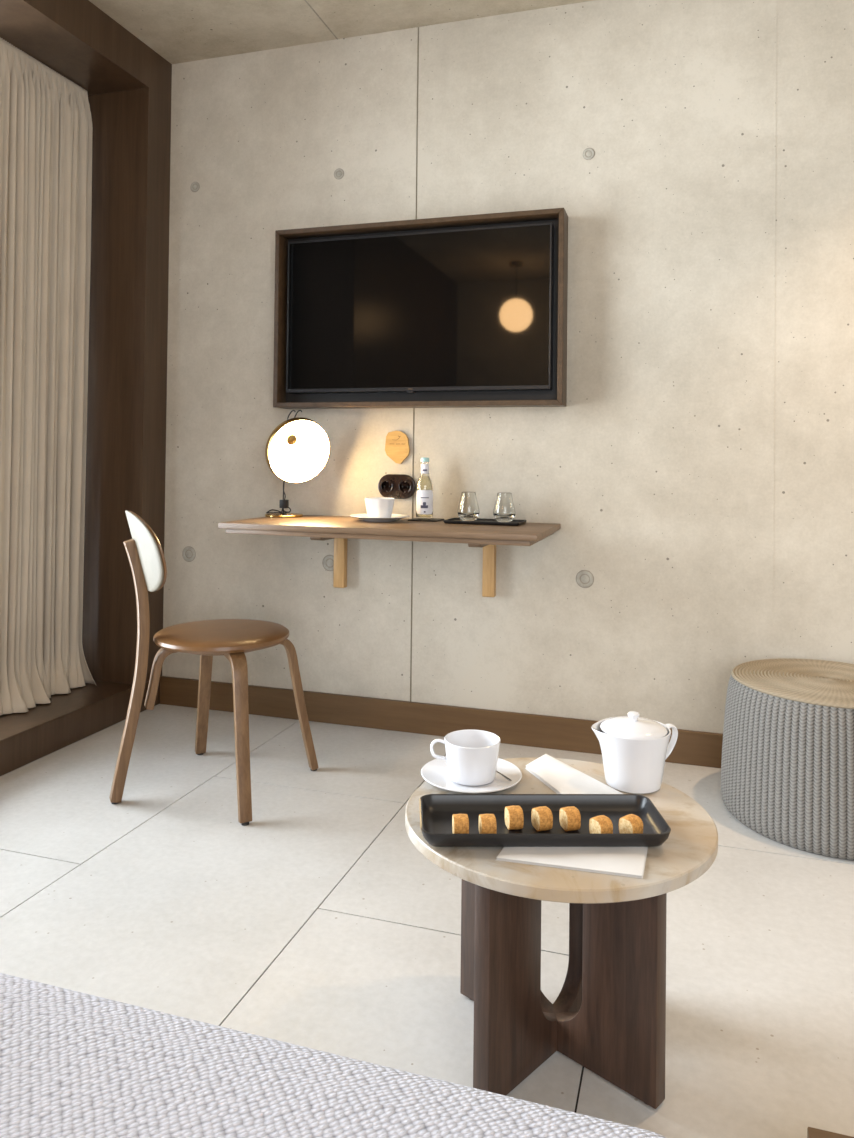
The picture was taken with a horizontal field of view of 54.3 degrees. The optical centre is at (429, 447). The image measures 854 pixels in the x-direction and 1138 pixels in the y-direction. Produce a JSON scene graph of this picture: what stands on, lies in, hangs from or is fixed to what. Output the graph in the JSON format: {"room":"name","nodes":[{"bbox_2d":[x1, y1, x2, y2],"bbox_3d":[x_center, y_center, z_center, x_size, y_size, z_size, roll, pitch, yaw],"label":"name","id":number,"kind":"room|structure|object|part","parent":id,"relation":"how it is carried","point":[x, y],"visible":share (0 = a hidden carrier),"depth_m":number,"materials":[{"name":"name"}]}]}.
{"room":"hotel room","nodes":[
{"label":"hotel room","id":0,"kind":"room"},
{"bbox_2d":[89,0,592,63],"bbox_3d":[-0.037,-1.615,0.737,5.200,0.151,4.700,0,-1,17],"label":"ceiling","id":1,"kind":"structure","parent":0,"point":[179,31],"depth_m":2.94,"materials":[{"name":"concrete"}]},
{"bbox_2d":[0,704,853,1137],"bbox_3d":[0.013,1.015,0.624,4.818,0.080,4.400,0,-1,17],"label":"floor","id":2,"kind":"structure","parent":0,"point":[317,922],"depth_m":1.74,"materials":[{"name":"tile"}]},
{"bbox_2d":[109,510,318,825],"bbox_3d":[-0.650,0.587,2.435,0.513,0.812,0.513,0,-1,17],"label":"dining chair","id":3,"kind":"object","parent":2,"relation":"on","point":[230,638],"visible":1,"depth_m":2.33,"materials":[{"name":"brown wood"}]},
{"bbox_3d":[-0.840,0.621,2.338,0.096,0.728,0.042,1,-1,-27],"label":"leg","id":4,"kind":"part","parent":3,"relation":"part of","materials":[{"name":"brown wood"}]},
{"bbox_3d":[-0.818,0.290,2.353,0.077,0.226,0.370,1,-1,-27],"label":"backrest","id":5,"kind":"part","parent":3,"relation":"part of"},
{"bbox_3d":[-0.691,0.779,2.608,0.046,0.423,0.248,1,-1,-27],"label":"leg","id":6,"kind":"part","parent":3,"relation":"part of","materials":[{"name":"brown wood"}]},
{"bbox_3d":[-0.610,0.552,2.456,0.389,0.035,0.389,0,-1,17],"label":"seat","id":7,"kind":"part","parent":3,"relation":"part of","materials":[{"name":"brown leather"}]},
{"bbox_3d":[-0.610,0.577,2.455,0.244,0.016,0.244,0,-1,17],"label":"seat","id":8,"kind":"part","parent":3,"relation":"part of","materials":[{"name":"brown wood"}]},
{"bbox_3d":[-0.534,0.776,2.297,0.046,0.423,0.248,1,-1,-27],"label":"leg","id":9,"kind":"part","parent":3,"relation":"part of","materials":[{"name":"brown wood"}]},
{"bbox_3d":[-0.457,0.780,2.531,0.248,0.423,0.046,1,-1,-27],"label":"leg","id":10,"kind":"part","parent":3,"relation":"part of","materials":[{"name":"brown wood"}]},
{"bbox_2d":[0,973,665,1137],"bbox_3d":[-0.735,0.709,0.399,1.700,0.509,0.915,0,-1,17],"label":"daybed","id":11,"kind":"object","parent":2,"relation":"on","point":[74,1064],"visible":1,"depth_m":0.60,"materials":[{"name":"grey fabric"}]},
{"bbox_2d":[405,758,717,1108],"bbox_3d":[0.208,0.792,1.365,0.499,0.390,0.499,0,-1,17],"label":"side table","id":12,"kind":"object","parent":2,"relation":"on","point":[608,1015],"visible":0.7,"depth_m":1.26,"materials":[{"name":"wood"}]},
{"bbox_2d":[421,756,521,792],"bbox_3d":[0.075,0.591,1.502,0.182,0.013,0.182,0,-1,17],"label":"saucer","id":13,"kind":"object","parent":12,"relation":"on","point":[435,772],"visible":0.62,"depth_m":1.48,"materials":[{"name":"white ceramic"}]},
{"bbox_2d":[430,729,500,785],"bbox_3d":[0.072,0.557,1.492,0.112,0.070,0.101,1,-1,-31],"label":"teacup","id":14,"kind":"object","parent":13,"relation":"on","point":[471,758],"visible":1,"depth_m":1.46,"materials":[{"name":"white ceramic"}]},
{"bbox_3d":[0.019,0.549,1.503,0.037,0.046,0.010,1,-1,8],"label":"handle","id":15,"kind":"part","parent":14,"relation":"part of","materials":[{"name":"white ceramic"}]},
{"bbox_2d":[496,771,511,780],"bbox_3d":[0.118,0.584,1.508,0.015,0.004,0.110,1,-1,-31],"label":"teaspoon","id":16,"kind":"object","parent":13,"relation":"on","point":[504,776],"visible":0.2,"depth_m":1.47,"materials":[{"name":"metal"}]},
{"bbox_3d":[0.209,0.800,1.379,0.030,0.365,0.384,0,-1,43],"label":"leg panel","id":17,"kind":"part","parent":12,"relation":"part of","materials":[{"name":"brown wood"}]},
{"bbox_2d":[419,794,670,846],"bbox_3d":[0.172,0.578,1.290,0.373,0.026,0.147,1,-1,-2],"label":"serving tray","id":18,"kind":"object","parent":12,"relation":"on","point":[436,810],"visible":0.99,"depth_m":1.31,"materials":[{"name":"black plastic"}]},
{"bbox_2d":[452,814,468,833],"bbox_3d":[0.047,0.569,1.253,0.022,0.032,0.031,1,-1,-5],"label":"bread roll","id":19,"kind":"object","parent":18,"relation":"on","point":[460,822],"visible":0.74,"depth_m":1.24,"materials":[{"name":"orange food"}]},
{"bbox_2d":[479,814,496,833],"bbox_3d":[0.087,0.569,1.254,0.022,0.032,0.031,1,-1,-7],"label":"bread roll","id":20,"kind":"object","parent":18,"relation":"on","point":[487,822],"visible":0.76,"depth_m":1.24,"materials":[{"name":"orange food"}]},
{"bbox_2d":[505,805,523,829],"bbox_3d":[0.130,0.570,1.285,0.022,0.032,0.031,1,-1,-10],"label":"bread roll","id":21,"kind":"object","parent":18,"relation":"on","point":[514,818],"visible":1,"depth_m":1.27,"materials":[{"name":"orange food"}]},
{"bbox_2d":[531,806,552,830],"bbox_3d":[0.173,0.571,1.282,0.022,0.032,0.031,1,-1,-21],"label":"bread roll","id":22,"kind":"object","parent":18,"relation":"on","point":[541,817],"visible":1,"depth_m":1.27,"materials":[{"name":"orange food"}]},
{"bbox_2d":[559,806,580,830],"bbox_3d":[0.216,0.571,1.283,0.022,0.032,0.031,1,-1,-17],"label":"bread roll","id":23,"kind":"object","parent":18,"relation":"on","point":[569,817],"visible":1,"depth_m":1.27,"materials":[{"name":"orange food"}]},
{"bbox_2d":[589,815,612,833],"bbox_3d":[0.258,0.571,1.251,0.022,0.032,0.031,1,-1,-28],"label":"bread roll","id":24,"kind":"object","parent":18,"relation":"on","point":[601,824],"visible":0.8,"depth_m":1.24,"materials":[{"name":"orange food"}]},
{"bbox_2d":[619,814,642,833],"bbox_3d":[0.304,0.572,1.256,0.022,0.032,0.031,1,-1,-35],"label":"bread roll","id":25,"kind":"object","parent":18,"relation":"on","point":[631,823],"visible":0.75,"depth_m":1.25,"materials":[{"name":"orange food"}]},
{"bbox_3d":[0.207,0.800,1.381,0.359,0.366,0.195,0,-1,17],"label":"leg panel","id":26,"kind":"part","parent":12,"relation":"part of","materials":[{"name":"brown wood"}]},
{"bbox_2d":[496,847,647,878],"bbox_3d":[0.211,0.592,1.222,0.214,0.006,0.101,0,-1,14],"label":"napkin","id":27,"kind":"object","parent":12,"relation":"on","point":[619,861],"visible":0.82,"depth_m":1.20,"materials":[{"name":"white fabric"}]},
{"bbox_2d":[525,754,622,793],"bbox_3d":[0.241,0.593,1.491,0.099,0.012,0.240,1,-1,-29],"label":"napkin","id":28,"kind":"object","parent":12,"relation":"on","point":[560,777],"visible":0.86,"depth_m":1.48,"materials":[{"name":"white fabric"}]},
{"bbox_2d":[591,711,677,793],"bbox_3d":[0.366,0.537,1.487,0.148,0.128,0.129,0,-1,17],"label":"teapot","id":29,"kind":"object","parent":12,"relation":"on","point":[635,749],"visible":1,"depth_m":1.45,"materials":[{"name":"white ceramic"}]},
{"bbox_3d":[0.364,0.496,1.488,0.117,0.019,0.117,0,-1,17],"label":"lid","id":30,"kind":"part","parent":29,"relation":"part of","materials":[{"name":"white ceramic"}]},
{"bbox_3d":[0.365,0.481,1.488,0.021,0.016,0.021,0,-1,17],"label":"knob","id":31,"kind":"part","parent":29,"relation":"part of","materials":[{"name":"white ceramic"}]},
{"bbox_3d":[0.431,0.536,1.512,0.040,0.069,0.015,1,-1,-20],"label":"handle","id":32,"kind":"part","parent":29,"relation":"part of","materials":[{"name":"white ceramic"}]},
{"bbox_2d":[721,658,853,860],"bbox_3d":[1.095,0.821,2.284,0.558,0.377,0.558,1,-1,10],"label":"pouf","id":33,"kind":"object","parent":2,"relation":"on","point":[787,762],"visible":1,"depth_m":2.11,"materials":[{"name":"grey fabric"}]},
{"bbox_2d":[807,1127,853,1137],"bbox_3d":[0.764,0.930,0.562,0.833,0.106,0.828,0,-1,17],"label":"plinth","id":34,"kind":"object","parent":2,"relation":"on","point":[811,1132],"visible":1,"depth_m":1.07,"materials":[{"name":"brown wood"}]},
{"bbox_2d":[162,0,853,733],"bbox_3d":[0.619,-0.245,2.865,5.200,2.716,0.202,0,-1,17],"label":"wall","id":35,"kind":"structure","parent":0,"point":[696,470],"depth_m":2.80,"materials":[{"name":"concrete"}]},
{"bbox_2d":[0,38,96,715],"bbox_3d":[-1.358,-0.245,2.912,0.145,2.249,0.532,0,-1,17],"label":"curtain","id":36,"kind":"object","parent":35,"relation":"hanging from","point":[46,129],"visible":1,"depth_m":2.94,"materials":[{"name":"beige fabric"}]},
{"bbox_2d":[0,676,160,775],"bbox_3d":[-1.903,0.908,1.224,0.420,0.108,4.400,0,-1,17],"label":"trim","id":37,"kind":"structure","parent":35,"relation":"attached to","point":[34,734],"depth_m":2.78,"materials":[{"name":"brown wood"}]},
{"bbox_2d":[0,0,171,101],"bbox_3d":[-1.876,-1.478,1.257,0.420,0.153,4.400,0,-1,17],"label":"trim","id":38,"kind":"structure","parent":35,"relation":"attached to","point":[75,39],"depth_m":2.91,"materials":[{"name":"brown wood"}]},
{"bbox_2d":[82,87,170,683],"bbox_3d":[-1.255,-0.238,3.272,0.420,2.255,0.144,0,-1,17],"label":"trim","id":39,"kind":"structure","parent":35,"relation":"attached to","point":[127,394],"depth_m":3.18,"materials":[{"name":"brown wood"}]},
{"bbox_2d":[218,515,560,596],"bbox_3d":[-0.121,0.377,2.745,1.037,0.257,0.451,0,-1,17],"label":"wall shelf","id":40,"kind":"object","parent":35,"relation":"attached to","point":[340,529],"visible":0.98,"depth_m":2.62,"materials":[{"name":"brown wood"}]},
{"bbox_2d":[265,410,329,517],"bbox_3d":[-0.489,0.057,2.958,0.230,0.382,0.202,0,-1,17],"label":"table lamp","id":41,"kind":"object","parent":40,"relation":"on","point":[297,450],"visible":1,"depth_m":2.93,"materials":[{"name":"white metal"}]},
{"bbox_3d":[-0.554,0.227,3.013,0.076,0.023,0.015,0,-1,12],"label":"cord","id":42,"kind":"part","parent":41,"relation":"part of","materials":[{"name":"black plastic"}]},
{"bbox_2d":[279,500,288,507],"bbox_3d":[-0.524,0.203,3.001,0.027,0.030,0.022,0,-1,17],"label":"switch","id":43,"kind":"object","parent":41,"relation":"attached to","point":[283,503],"depth_m":2.99,"materials":[{"name":"black plastic"}]},
{"bbox_3d":[-0.480,-0.028,2.903,0.039,0.038,0.014,1,-1,-30],"label":"dimmer knob","id":44,"kind":"part","parent":41,"relation":"part of","materials":[{"name":"gold metal"}]},
{"bbox_3d":[-0.470,0.010,2.957,0.237,0.234,0.108,1,-1,-32],"label":"lamp shade","id":45,"kind":"part","parent":41,"relation":"part of","materials":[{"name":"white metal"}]},
{"bbox_2d":[269,420,328,482],"bbox_3d":[-0.458,0.014,2.937,0.228,0.220,0.061,1,-1,-31],"label":"diffuser","id":46,"kind":"object","parent":41,"relation":"attached to","point":[298,449],"depth_m":2.93,"materials":[{"name":"white"}]},
{"bbox_3d":[-0.352,0.301,2.932,0.041,0.035,0.234,0,-1,17],"label":"bracket arm","id":47,"kind":"part","parent":40,"relation":"part of","materials":[{"name":"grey wood"}]},
{"bbox_2d":[350,514,408,521],"bbox_3d":[-0.170,0.240,2.842,0.205,0.018,0.205,0,-1,17],"label":"saucer","id":48,"kind":"object","parent":40,"relation":"on","point":[364,517],"visible":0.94,"depth_m":2.79,"materials":[{"name":"white ceramic"}]},
{"bbox_2d":[365,497,394,517],"bbox_3d":[-0.170,0.207,2.843,0.106,0.070,0.103,0,-1,17],"label":"cup","id":49,"kind":"object","parent":48,"relation":"on","point":[380,507],"visible":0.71,"depth_m":2.80,"materials":[{"name":"white ceramic"}]},
{"bbox_2d":[408,518,443,521],"bbox_3d":[-0.011,0.250,2.885,0.104,0.004,0.104,0,-1,17],"label":"coaster","id":50,"kind":"object","parent":40,"relation":"on","point":[413,519],"visible":0.81,"depth_m":2.86,"materials":[{"name":"black plastic"}]},
{"bbox_2d":[416,458,432,518],"bbox_3d":[-0.017,0.141,2.888,0.060,0.213,0.060,0,-1,17],"label":"bottle","id":51,"kind":"object","parent":50,"relation":"on","point":[424,487],"visible":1,"depth_m":2.87,"materials":[{"name":"clear glass"}]},
{"bbox_3d":[0.177,0.305,2.767,0.041,0.035,0.234,0,-1,17],"label":"bracket arm","id":52,"kind":"part","parent":40,"relation":"part of","materials":[{"name":"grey wood"}]},
{"bbox_2d":[443,518,526,525],"bbox_3d":[0.186,0.247,2.778,0.255,0.011,0.139,0,-1,17],"label":"tray","id":53,"kind":"object","parent":40,"relation":"on","point":[479,521],"visible":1,"depth_m":2.73,"materials":[{"name":"black plastic"}]},
{"bbox_2d":[457,492,479,520],"bbox_3d":[0.131,0.198,2.803,0.075,0.097,0.075,0,-1,17],"label":"tumbler","id":54,"kind":"object","parent":53,"relation":"on","point":[468,508],"visible":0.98,"depth_m":2.78,"materials":[{"name":"clear glass"}]},
{"bbox_2d":[493,493,515,521],"bbox_3d":[0.249,0.199,2.767,0.075,0.097,0.075,0,-1,17],"label":"tumbler","id":55,"kind":"object","parent":53,"relation":"on","point":[504,509],"visible":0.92,"depth_m":2.74,"materials":[{"name":"clear glass"}]},
{"bbox_2d":[378,474,415,498],"bbox_3d":[-0.118,0.139,2.975,0.142,0.088,0.018,0,-1,17],"label":"wall socket","id":56,"kind":"object","parent":35,"relation":"attached to","point":[397,486],"visible":0.99,"depth_m":2.97,"materials":[{"name":"black plastic"}]},
{"bbox_2d":[380,479,393,493],"bbox_3d":[-0.153,0.139,2.981,0.051,0.051,0.006,0,-1,17],"label":"outlet","id":57,"kind":"object","parent":56,"relation":"attached to","point":[386,485],"depth_m":2.98,"materials":[{"name":"black plastic"}]},
{"bbox_2d":[398,480,411,493],"bbox_3d":[-0.087,0.139,2.960,0.051,0.051,0.006,0,-1,17],"label":"outlet","id":58,"kind":"object","parent":56,"relation":"attached to","point":[404,486],"depth_m":2.96,"materials":[{"name":"black plastic"}]},
{"bbox_2d":[385,431,409,463],"bbox_3d":[-0.115,-0.001,2.981,0.094,0.119,0.009,0,-1,17],"label":"wall plaque","id":59,"kind":"object","parent":35,"relation":"attached to","point":[397,447],"visible":1,"depth_m":2.98,"materials":[{"name":"brown wood"}]},
{"bbox_2d":[273,208,567,408],"bbox_3d":[-0.050,-0.465,2.921,1.049,0.645,0.100,0,-1,17],"label":"television","id":60,"kind":"object","parent":35,"relation":"attached to","point":[465,311],"visible":1,"depth_m":2.88,"materials":[{"name":"black glass"}]},
{"bbox_2d":[160,676,722,767],"bbox_3d":[0.955,0.961,2.627,4.200,0.106,0.015,0,-1,17],"label":"baseboard","id":61,"kind":"structure","parent":35,"relation":"attached to","point":[698,748],"depth_m":2.92,"materials":[{"name":"brown wood"}]}
]}

